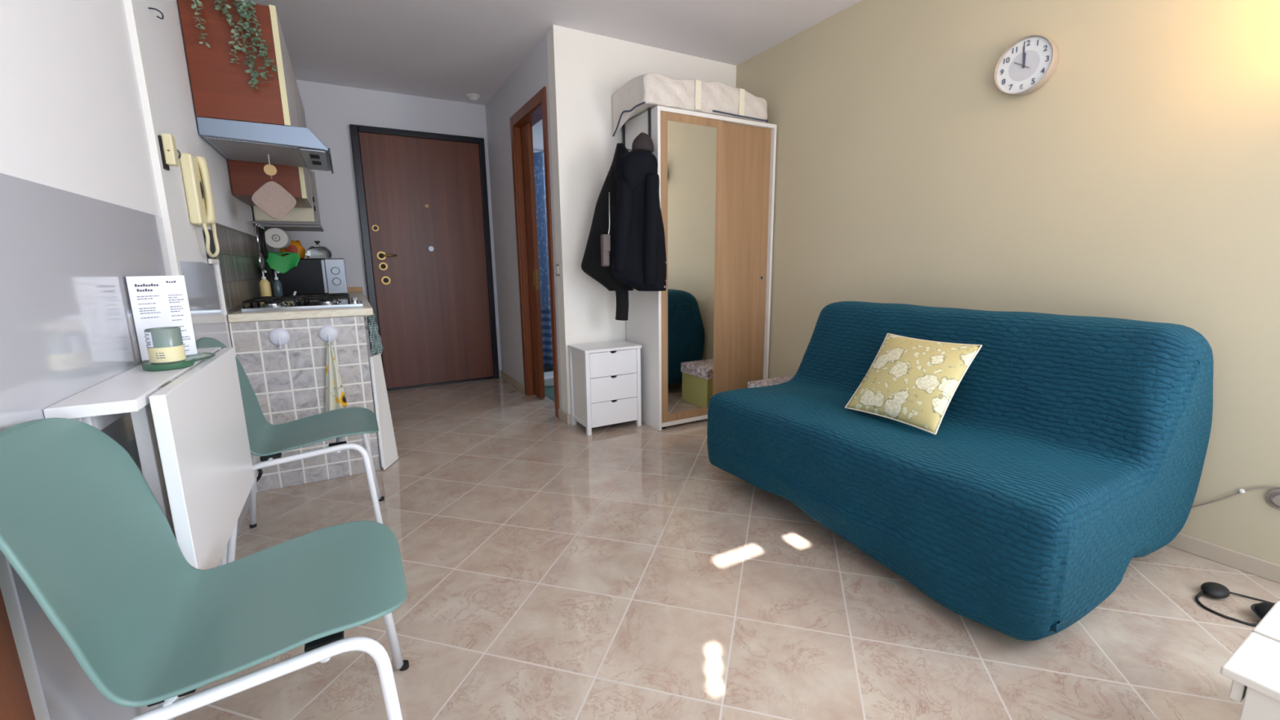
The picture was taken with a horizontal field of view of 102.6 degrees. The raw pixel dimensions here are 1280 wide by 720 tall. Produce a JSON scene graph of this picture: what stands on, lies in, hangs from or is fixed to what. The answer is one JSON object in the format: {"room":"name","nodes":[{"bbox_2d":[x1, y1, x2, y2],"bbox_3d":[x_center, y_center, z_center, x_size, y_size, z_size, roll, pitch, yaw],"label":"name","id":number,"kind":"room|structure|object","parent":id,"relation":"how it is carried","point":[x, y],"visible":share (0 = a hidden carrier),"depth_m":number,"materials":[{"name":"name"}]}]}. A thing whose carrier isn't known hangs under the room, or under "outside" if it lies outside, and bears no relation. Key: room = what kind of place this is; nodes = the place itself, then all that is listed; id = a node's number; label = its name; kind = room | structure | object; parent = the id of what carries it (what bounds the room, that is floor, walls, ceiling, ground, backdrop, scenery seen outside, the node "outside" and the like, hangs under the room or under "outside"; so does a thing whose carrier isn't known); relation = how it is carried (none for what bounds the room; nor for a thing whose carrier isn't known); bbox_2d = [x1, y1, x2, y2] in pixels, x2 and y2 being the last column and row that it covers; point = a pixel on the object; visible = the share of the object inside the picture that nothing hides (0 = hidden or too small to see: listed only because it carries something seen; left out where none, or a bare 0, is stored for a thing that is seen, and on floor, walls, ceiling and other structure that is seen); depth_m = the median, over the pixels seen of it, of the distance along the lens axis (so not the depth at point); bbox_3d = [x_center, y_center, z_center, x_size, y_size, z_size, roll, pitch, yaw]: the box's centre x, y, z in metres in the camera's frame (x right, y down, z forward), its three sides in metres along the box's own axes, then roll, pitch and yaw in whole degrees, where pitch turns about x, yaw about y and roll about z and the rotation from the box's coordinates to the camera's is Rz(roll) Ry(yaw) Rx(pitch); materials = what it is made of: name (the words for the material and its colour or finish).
{"room":"studio apartment","nodes":[
{"label":"studio apartment","id":0,"kind":"room"},
{"bbox_2d":[0,0,266,719],"bbox_3d":[-1.387,-0.397,1.265,0.100,2.530,6.650,-7,12,-29],"label":"wall","id":1,"kind":"structure","parent":0,"point":[72,117],"depth_m":1.30,"materials":[{"name":"white paint"}]},
{"bbox_2d":[0,587,35,719],"bbox_3d":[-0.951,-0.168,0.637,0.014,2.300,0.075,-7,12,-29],"label":"door","id":2,"kind":"structure","parent":1,"relation":"in","point":[15,704],"depth_m":0.77,"materials":[{"name":"brown wood"}]},
{"bbox_2d":[0,173,249,719],"bbox_3d":[-1.440,0.189,1.590,0.003,1.260,1.820,-7,12,-29],"label":"wall panel","id":3,"kind":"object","parent":1,"relation":"attached to","point":[67,328],"depth_m":1.03,"materials":[{"name":"grey paint"}]},
{"bbox_2d":[43,346,254,569],"bbox_3d":[-1.205,0.252,1.347,0.159,0.469,0.777,-7,12,-29],"label":"table","id":4,"kind":"object","parent":1,"relation":"attached to","point":[189,426],"visible":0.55,"depth_m":1.17,"materials":[{"name":"white paint"}]},
{"bbox_2d":[142,358,195,371],"bbox_3d":[-1.206,0.012,1.313,0.100,0.015,0.100,-7,12,-29],"label":"coaster","id":5,"kind":"object","parent":4,"relation":"on","point":[148,366],"visible":0.69,"depth_m":1.28,"materials":[{"name":"green"}]},
{"bbox_2d":[143,326,186,364],"bbox_3d":[-1.207,-0.038,1.303,0.070,0.086,0.070,-7,12,-29],"label":"candle jar","id":6,"kind":"object","parent":5,"relation":"on","point":[164,344],"visible":1,"depth_m":1.28,"materials":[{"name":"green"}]},
{"bbox_2d":[140,352,215,363],"bbox_3d":[-1.267,-0.003,1.410,0.156,0.010,0.156,-7,12,-29],"label":"glass plate","id":7,"kind":"object","parent":4,"relation":"on","point":[200,356],"visible":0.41,"depth_m":1.44,"materials":[{"name":"green"}]},
{"bbox_2d":[124,275,197,360],"bbox_3d":[-1.301,-0.117,1.397,0.004,0.222,0.122,6,12,30],"label":"leaflet","id":8,"kind":"object","parent":7,"relation":"on","point":[155,301],"visible":0.71,"depth_m":1.39,"materials":[{"name":"white paper"}]},
{"bbox_2d":[148,7,164,19],"bbox_3d":[-1.691,-1.212,1.793,0.038,0.031,0.011,-7,12,-29],"label":"wall hook","id":9,"kind":"object","parent":1,"relation":"attached to","point":[161,12],"visible":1,"depth_m":1.80,"materials":[{"name":"black metal"}]},
{"bbox_2d":[157,133,181,170],"bbox_3d":[-1.621,-0.715,1.771,0.044,0.115,0.077,-7,12,-29],"label":"junction box","id":10,"kind":"object","parent":1,"relation":"attached to","point":[171,155],"visible":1,"depth_m":1.74,"materials":[{"name":"beige plastic"}]},
{"bbox_2d":[122,0,227,564],"bbox_3d":[-1.558,-0.474,1.687,0.020,2.530,0.034,-7,12,-29],"label":"trim","id":11,"kind":"structure","parent":1,"relation":"attached to","point":[129,5],"depth_m":1.63,"materials":[{"name":"white"}]},
{"bbox_2d":[179,152,219,257],"bbox_3d":[-1.746,-0.609,2.046,0.063,0.391,0.169,-7,12,-29],"label":"phone","id":12,"kind":"object","parent":1,"relation":"attached to","point":[195,171],"visible":1,"depth_m":2.01,"materials":[{"name":"beige plastic"}]},
{"bbox_2d":[203,229,219,263],"bbox_3d":[-1.847,-0.489,2.209,0.012,0.145,0.150,-7,12,-29],"label":"wall socket","id":13,"kind":"object","parent":1,"relation":"attached to","point":[211,260],"visible":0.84,"depth_m":2.21,"materials":[{"name":"white plastic"}]},
{"bbox_2d":[216,263,226,315],"bbox_3d":[-1.889,-0.324,2.311,0.012,0.245,0.015,-7,12,-29],"label":"trim","id":14,"kind":"structure","parent":1,"relation":"attached to","point":[217,264],"depth_m":2.31,"materials":[{"name":"white"}]},
{"bbox_2d":[210,222,274,314],"bbox_3d":[-2.405,-0.571,3.198,0.008,0.413,2.079,-7,12,-29],"label":"backsplash","id":15,"kind":"structure","parent":1,"relation":"attached to","point":[241,273],"depth_m":2.70,"materials":[{"name":"tile"}]},
{"bbox_2d":[264,227,291,248],"bbox_3d":[-2.530,-0.841,3.554,0.169,0.136,0.256,-7,12,-29],"label":"paper towel roll","id":16,"kind":"object","parent":15,"relation":"attached to","point":[275,237],"visible":0.99,"depth_m":3.47,"materials":[{"name":"white paper"}]},
{"bbox_2d":[177,0,311,178],"bbox_3d":[-2.210,-1.455,3.027,0.351,0.509,1.792,-7,12,-29],"label":"upper cabinet","id":17,"kind":"object","parent":1,"relation":"attached to","point":[221,89],"visible":0.59,"depth_m":2.26,"materials":[{"name":"brown wood"}]},
{"bbox_2d":[190,0,276,89],"bbox_3d":[-1.807,-1.452,2.303,0.278,0.498,0.271,-7,12,-29],"label":"trailing plant","id":18,"kind":"object","parent":17,"relation":"hanging from","point":[243,4],"visible":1,"depth_m":2.23,"materials":[{"name":"green plant"}]},
{"bbox_2d":[196,116,333,173],"bbox_3d":[-1.856,-1.070,2.606,0.489,0.113,0.600,-7,12,-29],"label":"hood","id":19,"kind":"object","parent":17,"relation":"attached to","point":[237,140],"visible":1,"depth_m":2.41,"materials":[{"name":"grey metal"}]},
{"bbox_2d":[263,154,276,175],"bbox_3d":[-1.875,-0.988,2.595,0.054,0.104,0.010,-7,12,-29],"label":"hook","id":20,"kind":"object","parent":19,"relation":"hanging from","point":[270,170],"visible":1,"depth_m":2.59,"materials":[{"name":"brown wood"}]},
{"bbox_2d":[251,175,296,219],"bbox_3d":[-1.875,-0.836,2.626,0.191,0.224,0.019,-10,14,-42],"label":"potholder","id":21,"kind":"object","parent":20,"relation":"hanging from","point":[271,197],"visible":1,"depth_m":2.62,"materials":[{"name":"fabric"}]},
{"bbox_2d":[309,154,319,159],"bbox_3d":[-1.632,-1.021,2.574,0.040,0.005,0.090,-7,12,-29],"label":"switch","id":22,"kind":"object","parent":19,"relation":"attached to","point":[311,156],"depth_m":2.56,"materials":[{"name":"black"}]},
{"bbox_2d":[311,160,321,164],"bbox_3d":[-1.720,-1.049,2.728,0.040,0.005,0.090,-7,12,-29],"label":"switch","id":23,"kind":"object","parent":19,"relation":"attached to","point":[314,162],"depth_m":2.71,"materials":[{"name":"black plastic"}]},
{"bbox_2d":[245,221,266,230],"bbox_3d":[-2.524,-0.885,3.383,0.041,0.012,0.650,-7,12,-29],"label":"utensil rail","id":24,"kind":"object","parent":1,"relation":"attached to","point":[251,222],"visible":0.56,"depth_m":3.12,"materials":[{"name":"silver metal"}]},
{"bbox_2d":[253,221,264,269],"bbox_3d":[-2.357,-0.708,3.166,0.032,0.291,0.086,-7,12,-29],"label":"ladle","id":25,"kind":"object","parent":24,"relation":"hanging from","point":[260,257],"visible":1,"depth_m":3.16,"materials":[{"name":"silver metal"}]},
{"bbox_2d":[256,222,267,276],"bbox_3d":[-2.406,-0.699,3.257,0.038,0.340,0.102,-7,12,-29],"label":"serving spoon","id":26,"kind":"object","parent":24,"relation":"hanging from","point":[265,267],"visible":0.64,"depth_m":3.25,"materials":[{"name":"silver metal"}]},
{"bbox_2d":[258,223,271,282],"bbox_3d":[-2.459,-0.697,3.355,0.043,0.378,0.115,-7,12,-29],"label":"spatula","id":27,"kind":"object","parent":24,"relation":"hanging from","point":[268,276],"visible":0.61,"depth_m":3.35,"materials":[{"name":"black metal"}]},
{"bbox_2d":[262,226,268,258],"bbox_3d":[-2.504,-0.787,3.418,0.024,0.223,0.064,-7,12,-29],"label":"skimmer","id":28,"kind":"object","parent":24,"relation":"hanging from","point":[264,234],"visible":0.57,"depth_m":3.41,"materials":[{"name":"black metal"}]},
{"bbox_2d":[227,159,312,208],"bbox_3d":[-2.212,-1.084,3.098,0.342,0.255,0.583,-7,12,-29],"label":"upper cabinet","id":29,"kind":"object","parent":1,"relation":"attached to","point":[246,178],"visible":0.62,"depth_m":2.87,"materials":[{"name":"brown wood"}]},
{"bbox_2d":[252,171,324,231],"bbox_3d":[-2.468,-1.107,3.599,0.370,0.365,0.465,-7,12,-29],"label":"wall shelf","id":30,"kind":"object","parent":1,"relation":"attached to","point":[299,219],"visible":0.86,"depth_m":3.47,"materials":[{"name":"beige metal"}]},
{"bbox_2d":[256,468,262,482],"bbox_3d":[-1.698,0.500,2.229,0.094,0.104,0.017,-8,13,-35],"label":"strap","id":31,"kind":"object","parent":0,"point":[260,472],"visible":0.36,"depth_m":2.25,"materials":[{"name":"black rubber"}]},
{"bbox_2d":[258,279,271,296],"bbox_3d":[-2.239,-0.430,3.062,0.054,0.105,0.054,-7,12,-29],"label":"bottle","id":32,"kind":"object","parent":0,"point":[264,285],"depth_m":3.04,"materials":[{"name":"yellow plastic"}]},
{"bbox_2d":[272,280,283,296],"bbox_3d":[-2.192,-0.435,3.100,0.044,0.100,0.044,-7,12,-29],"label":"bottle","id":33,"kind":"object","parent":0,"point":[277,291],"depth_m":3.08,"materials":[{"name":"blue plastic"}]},
{"bbox_2d":[272,80,553,391],"bbox_3d":[-1.280,-1.097,5.014,3.815,2.530,0.100,-7,12,-29],"label":"wall","id":34,"kind":"structure","parent":0,"point":[330,109],"depth_m":4.26,"materials":[{"name":"white paint"}]},
{"bbox_2d":[349,124,499,390],"bbox_3d":[-1.869,-0.864,4.606,1.070,2.235,0.097,-7,12,-29],"label":"door","id":35,"kind":"structure","parent":34,"relation":"in","point":[423,198],"depth_m":4.59,"materials":[{"name":"brown wood"}]},
{"bbox_2d":[484,32,562,409],"bbox_3d":[-0.930,-0.950,4.203,0.120,2.530,1.680,-7,12,-29],"label":"wall","id":36,"kind":"structure","parent":0,"point":[531,76],"depth_m":4.38,"materials":[{"name":"white paint"}]},
{"bbox_2d":[510,86,559,417],"bbox_3d":[-0.749,-0.744,3.901,0.134,2.230,0.820,-7,12,-29],"label":"door","id":37,"kind":"structure","parent":36,"relation":"in","point":[535,109],"depth_m":4.04,"materials":[{"name":"brown wood"}]},
{"bbox_2d":[500,369,568,424],"bbox_3d":[-0.941,0.275,4.340,0.012,0.072,1.812,-7,12,-29],"label":"baseboard","id":38,"kind":"structure","parent":36,"relation":"attached to","point":[562,415],"depth_m":4.54,"materials":[{"name":"beige tile"}]},
{"bbox_2d":[555,263,560,275],"bbox_3d":[-0.553,-0.606,3.449,0.012,0.080,0.080,-7,12,-29],"label":"light switch","id":39,"kind":"object","parent":36,"relation":"attached to","point":[557,266],"visible":1,"depth_m":3.43,"materials":[{"name":"beige plastic"}]},
{"bbox_2d":[543,370,554,401],"bbox_3d":[-0.058,0.193,4.905,1.844,0.004,1.678,-7,12,-29],"label":"floor","id":40,"kind":"structure","parent":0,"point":[548,391],"depth_m":4.47,"materials":[{"name":"teal"}]},
{"bbox_2d":[543,371,554,386],"bbox_3d":[-0.292,0.068,5.320,1.730,0.096,0.680,-7,12,-29],"label":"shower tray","id":41,"kind":"object","parent":40,"relation":"on","point":[548,376],"visible":0.02,"depth_m":4.66,"materials":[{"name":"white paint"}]},
{"bbox_2d":[244,0,862,105],"bbox_3d":[0.261,-1.880,1.937,3.915,0.100,6.650,-7,12,-29],"label":"ceiling","id":42,"kind":"structure","parent":0,"point":[448,50],"depth_m":3.20,"materials":[{"name":"paint"}]},
{"bbox_2d":[466,93,479,101],"bbox_3d":[-1.431,-2.245,4.396,0.110,0.043,0.110,-7,12,-29],"label":"ceiling sensor","id":43,"kind":"object","parent":42,"relation":"attached to","point":[473,97],"visible":1,"depth_m":4.37,"materials":[{"name":"white plastic"}]},
{"bbox_2d":[546,24,736,413],"bbox_3d":[0.079,-0.877,3.742,1.425,2.530,0.120,-7,12,-29],"label":"wall","id":44,"kind":"structure","parent":0,"point":[585,69],"depth_m":3.38,"materials":[{"name":"white paint"}]},
{"bbox_2d":[568,413,578,424],"bbox_3d":[0.121,0.342,3.908,1.413,0.072,0.012,-7,12,-29],"label":"baseboard","id":45,"kind":"structure","parent":44,"relation":"attached to","point":[570,415],"depth_m":3.57,"materials":[{"name":"beige tile"}]},
{"bbox_2d":[174,377,1279,719],"bbox_3d":[0.057,0.732,2.289,3.375,0.100,6.650,-7,12,-29],"label":"floor","id":46,"kind":"structure","parent":0,"point":[553,570],"depth_m":1.63,"materials":[{"name":"tile"}]},
{"bbox_2d":[0,417,408,719],"bbox_3d":[-0.748,0.499,0.997,0.530,0.852,0.549,-7,12,-29],"label":"shell chair","id":47,"kind":"object","parent":46,"relation":"on","point":[82,526],"visible":1,"depth_m":0.91,"materials":[{"name":"teal plastic"}]},
{"bbox_2d":[195,337,384,564],"bbox_3d":[-1.327,0.315,2.021,0.530,0.852,0.549,-7,12,-29],"label":"shell chair","id":48,"kind":"object","parent":46,"relation":"on","point":[267,441],"visible":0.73,"depth_m":2.00,"materials":[{"name":"teal plastic"}]},
{"bbox_2d":[228,315,380,492],"bbox_3d":[-2.139,0.061,3.456,0.587,0.845,1.988,-7,12,-29],"label":"base unit","id":49,"kind":"object","parent":46,"relation":"on","point":[288,384],"visible":0.54,"depth_m":2.58,"materials":[{"name":"tile"}]},
{"bbox_2d":[268,328,289,350],"bbox_3d":[-1.740,-0.100,2.472,0.086,0.104,0.042,-7,12,-29],"label":"hook","id":50,"kind":"object","parent":49,"relation":"attached to","point":[277,336],"visible":1,"depth_m":2.48,"materials":[{"name":"white plastic"}]},
{"bbox_2d":[227,292,373,322],"bbox_3d":[-2.149,-0.379,3.398,0.601,0.039,2.043,-7,12,-29],"label":"countertop","id":51,"kind":"structure","parent":49,"relation":"on","point":[238,316],"depth_m":2.54,"materials":[{"name":"stone"}]},
{"bbox_2d":[240,293,363,311],"bbox_3d":[-1.832,-0.324,2.828,0.529,0.054,0.512,-7,12,-29],"label":"gas hob","id":52,"kind":"object","parent":51,"relation":"in","point":[331,300],"visible":1,"depth_m":2.70,"materials":[{"name":"black"}]},
{"bbox_2d":[271,257,347,295],"bbox_3d":[-2.413,-0.605,3.771,0.440,0.275,0.378,-7,12,-29],"label":"microwave","id":53,"kind":"object","parent":51,"relation":"on","point":[312,276],"visible":0.82,"depth_m":3.64,"materials":[{"name":"black"}]},
{"bbox_2d":[266,252,300,273],"bbox_3d":[-2.470,-0.671,3.545,0.211,0.143,0.128,-7,12,-29],"label":"cloth","id":54,"kind":"object","parent":53,"relation":"on","point":[282,264],"visible":0.89,"depth_m":3.51,"materials":[{"name":"green fabric"}]},
{"bbox_2d":[279,240,305,257],"bbox_3d":[-2.558,-0.816,3.776,0.160,0.131,0.101,-7,12,-29],"label":"snack bag","id":55,"kind":"object","parent":53,"relation":"on","point":[295,246],"visible":0.6,"depth_m":3.76,"materials":[{"name":"orange plastic"}]},
{"bbox_2d":[305,240,332,257],"bbox_3d":[-2.378,-0.818,3.787,0.170,0.124,0.170,-7,12,-29],"label":"lid","id":56,"kind":"object","parent":53,"relation":"on","point":[317,251],"visible":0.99,"depth_m":3.74,"materials":[{"name":"silver metal"}]},
{"bbox_2d":[347,286,363,292],"bbox_3d":[-2.643,-0.578,4.263,0.595,0.044,0.015,-7,12,-29],"label":"upstand","id":57,"kind":"object","parent":51,"relation":"on","point":[357,289],"visible":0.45,"depth_m":4.37,"materials":[{"name":"brown wood"}]},
{"bbox_2d":[366,312,383,355],"bbox_3d":[-1.447,-0.137,2.795,0.041,0.230,0.184,-3,11,-12],"label":"checked cloth","id":58,"kind":"object","parent":51,"relation":"hanging from","point":[375,339],"visible":0.99,"depth_m":2.76,"materials":[{"name":"teal fabric"}]},
{"bbox_3d":[-2.201,-0.363,3.096,0.145,0.039,0.100,-7,12,-29],"label":"soap tray","id":59,"kind":"object","parent":51,"relation":"on","visible":0},
{"bbox_2d":[258,270,271,296],"bbox_3d":[-2.237,-0.456,3.052,0.054,0.160,0.065,-7,12,-29],"label":"soap dispenser","id":60,"kind":"object","parent":59,"relation":"on","point":[264,285],"visible":0.89,"depth_m":3.04,"materials":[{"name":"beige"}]},
{"bbox_2d":[272,270,283,296],"bbox_3d":[-2.188,-0.461,3.088,0.045,0.155,0.060,-7,12,-29],"label":"soap dispenser","id":61,"kind":"object","parent":59,"relation":"on","point":[277,285],"visible":0.94,"depth_m":3.08,"materials":[{"name":"blue plastic"}]},
{"bbox_2d":[318,324,337,346],"bbox_3d":[-1.562,-0.120,2.571,0.086,0.104,0.042,-7,12,-29],"label":"hook","id":62,"kind":"object","parent":49,"relation":"attached to","point":[328,333],"visible":1,"depth_m":2.57,"materials":[{"name":"white plastic"}]},
{"bbox_2d":[324,342,347,412],"bbox_3d":[-1.559,0.101,2.601,0.102,0.385,0.039,-7,12,-29],"label":"tea towel","id":63,"kind":"object","parent":62,"relation":"hanging from","point":[335,398],"visible":0.94,"depth_m":2.60,"materials":[{"name":"fabric"}]},
{"bbox_2d":[368,353,398,470],"bbox_3d":[-1.419,0.280,2.820,0.047,0.621,0.180,-1,11,-1],"label":"leaning board","id":64,"kind":"object","parent":46,"relation":"on","point":[387,443],"visible":0.98,"depth_m":2.81,"materials":[{"name":"white wood"}]},
{"bbox_2d":[568,340,641,435],"bbox_3d":[-0.235,0.175,3.495,0.408,0.560,0.294,-7,12,-29],"label":"dresser","id":65,"kind":"object","parent":46,"relation":"on","point":[605,377],"visible":1,"depth_m":3.38,"materials":[{"name":"white paint"}]},
{"bbox_2d":[624,105,777,431],"bbox_3d":[0.421,-0.600,3.641,0.950,2.015,0.446,-7,12,-29],"label":"wardrobe","id":66,"kind":"object","parent":46,"relation":"on","point":[703,336],"visible":0.72,"depth_m":3.43,"materials":[{"name":"white"}]},
{"bbox_2d":[622,107,651,151],"bbox_3d":[-0.029,-1.353,3.275,0.106,0.400,0.410,-7,12,-29],"label":"coat rack","id":67,"kind":"object","parent":66,"relation":"hanging from","point":[649,108],"visible":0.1,"depth_m":3.13,"materials":[{"name":"black metal"}]},
{"bbox_2d":[581,142,633,320],"bbox_3d":[-0.199,-0.794,3.253,0.363,1.089,0.145,0,11,5],"label":"coat","id":68,"kind":"object","parent":67,"relation":"hanging from","point":[591,265],"visible":0.46,"depth_m":3.22,"materials":[{"name":"black fabric"}]},
{"bbox_2d":[609,150,667,291],"bbox_3d":[-0.010,-0.852,3.090,0.353,0.862,0.238,1,11,8],"label":"hooded jacket","id":69,"kind":"object","parent":67,"relation":"hanging from","point":[638,261],"visible":0.99,"depth_m":3.01,"materials":[{"name":"black fabric"}]},
{"bbox_2d":[600,191,610,266],"bbox_3d":[-0.193,-0.786,3.080,0.050,0.441,0.105,7,13,36],"label":"shoulder bag","id":70,"kind":"object","parent":69,"relation":"hanging from","point":[605,238],"visible":1,"depth_m":3.07,"materials":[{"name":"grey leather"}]},
{"bbox_2d":[613,150,657,192],"bbox_3d":[-0.025,-1.107,3.041,0.255,0.242,0.190,-1,11,1],"label":"hood","id":71,"kind":"object","parent":69,"relation":"attached to","point":[633,170],"depth_m":2.97,"materials":[{"name":"black fabric"}]},
{"bbox_2d":[631,132,653,152],"bbox_3d":[0.016,-1.280,3.015,0.131,0.099,0.103,1,11,7],"label":"hat","id":72,"kind":"object","parent":67,"relation":"hanging from","point":[642,141],"visible":0.95,"depth_m":2.98,"materials":[{"name":"grey fabric"}]},
{"bbox_2d":[612,72,768,136],"bbox_3d":[0.343,-1.639,3.404,0.971,0.307,0.463,-7,12,-29],"label":"bag","id":73,"kind":"object","parent":66,"relation":"on","point":[641,93],"visible":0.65,"depth_m":3.18,"materials":[{"name":"beige fabric"}]},
{"bbox_2d":[666,120,716,413],"bbox_3d":[0.337,-0.559,3.344,0.370,1.835,0.003,-7,12,-29],"label":"mirror","id":74,"kind":"object","parent":66,"relation":"attached to","point":[691,145],"depth_m":3.33,"materials":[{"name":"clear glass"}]},
{"bbox_2d":[747,375,793,387],"bbox_3d":[0.971,0.306,3.391,0.376,0.311,0.356,-7,12,-29],"label":"storage box","id":75,"kind":"object","parent":46,"relation":"on","point":[776,380],"visible":0.1,"depth_m":3.42,"materials":[{"name":"beige fabric"}]},
{"bbox_2d":[706,301,1213,640],"bbox_3d":[1.173,0.235,2.204,1.179,0.882,1.511,-7,12,-29],"label":"sofa","id":76,"kind":"object","parent":46,"relation":"on","point":[1069,450],"visible":0.94,"depth_m":1.72,"materials":[{"name":"blue fabric"}]},
{"bbox_2d":[844,333,982,435],"bbox_3d":[1.111,0.077,2.117,0.290,0.312,0.427,-7,12,-29],"label":"cushion","id":77,"kind":"object","parent":76,"relation":"on","point":[913,382],"visible":1,"depth_m":2.04,"materials":[{"name":"fabric"}]},
{"bbox_2d":[1195,582,1271,626],"bbox_3d":[1.908,0.769,1.607,0.232,0.035,0.217,-7,12,-29],"label":"headphones","id":78,"kind":"object","parent":46,"relation":"on","point":[1214,589],"visible":0.89,"depth_m":1.66,"materials":[{"name":"black plastic"}]},
{"bbox_2d":[1220,598,1279,719],"bbox_3d":[1.441,0.730,0.826,0.710,0.408,0.585,-7,12,-29],"label":"table","id":79,"kind":"object","parent":46,"relation":"on","point":[1253,668],"visible":1,"depth_m":0.87,"materials":[{"name":"white wood"}]},
{"bbox_2d":[1250,602,1275,619],"bbox_3d":[1.921,0.769,1.537,0.118,0.054,0.118,-7,12,-29],"label":"case","id":80,"kind":"object","parent":46,"relation":"on","point":[1261,609],"visible":0.57,"depth_m":1.55,"materials":[{"name":"black rubber"}]},
{"bbox_2d":[736,0,1279,564],"bbox_3d":[1.905,-0.587,2.068,0.100,2.530,4.870,-7,12,-29],"label":"wall","id":81,"kind":"structure","parent":0,"point":[1140,181],"depth_m":2.17,"materials":[{"name":"beige paint"}]},
{"bbox_2d":[994,35,1059,96],"bbox_3d":[1.661,-1.264,2.207,0.057,0.226,0.226,-7,12,-29],"label":"wall clock","id":82,"kind":"object","parent":81,"relation":"attached to","point":[1029,63],"visible":1,"depth_m":2.19,"materials":[{"name":"beige plastic"}]},
{"bbox_2d":[1166,533,1279,583],"bbox_3d":[1.876,0.634,2.259,0.012,0.062,4.650,-7,12,-29],"label":"baseboard","id":83,"kind":"structure","parent":81,"relation":"attached to","point":[1264,569],"depth_m":1.84,"materials":[{"name":"beige tile"}]},
{"bbox_2d":[1191,486,1279,509],"bbox_3d":[2.079,0.516,1.844,0.030,0.226,0.347,-7,12,-29],"label":"cable","id":84,"kind":"object","parent":81,"relation":"attached to","point":[1273,496],"visible":0.75,"depth_m":1.74,"materials":[{"name":"beige plastic"}]},
{"bbox_3d":[0.569,-1.109,4.958,0.640,2.530,1.800,-7,12,-29],"label":"wall","id":85,"kind":"structure","parent":0,"visible":0},
{"bbox_2d":[533,147,553,367],"bbox_3d":[-0.320,-0.990,5.137,1.844,2.011,0.096,-7,12,-29],"label":"shower curtain","id":86,"kind":"object","parent":85,"relation":"hanging from","point":[539,162],"visible":0.09,"depth_m":4.80,"materials":[{"name":"fabric"}]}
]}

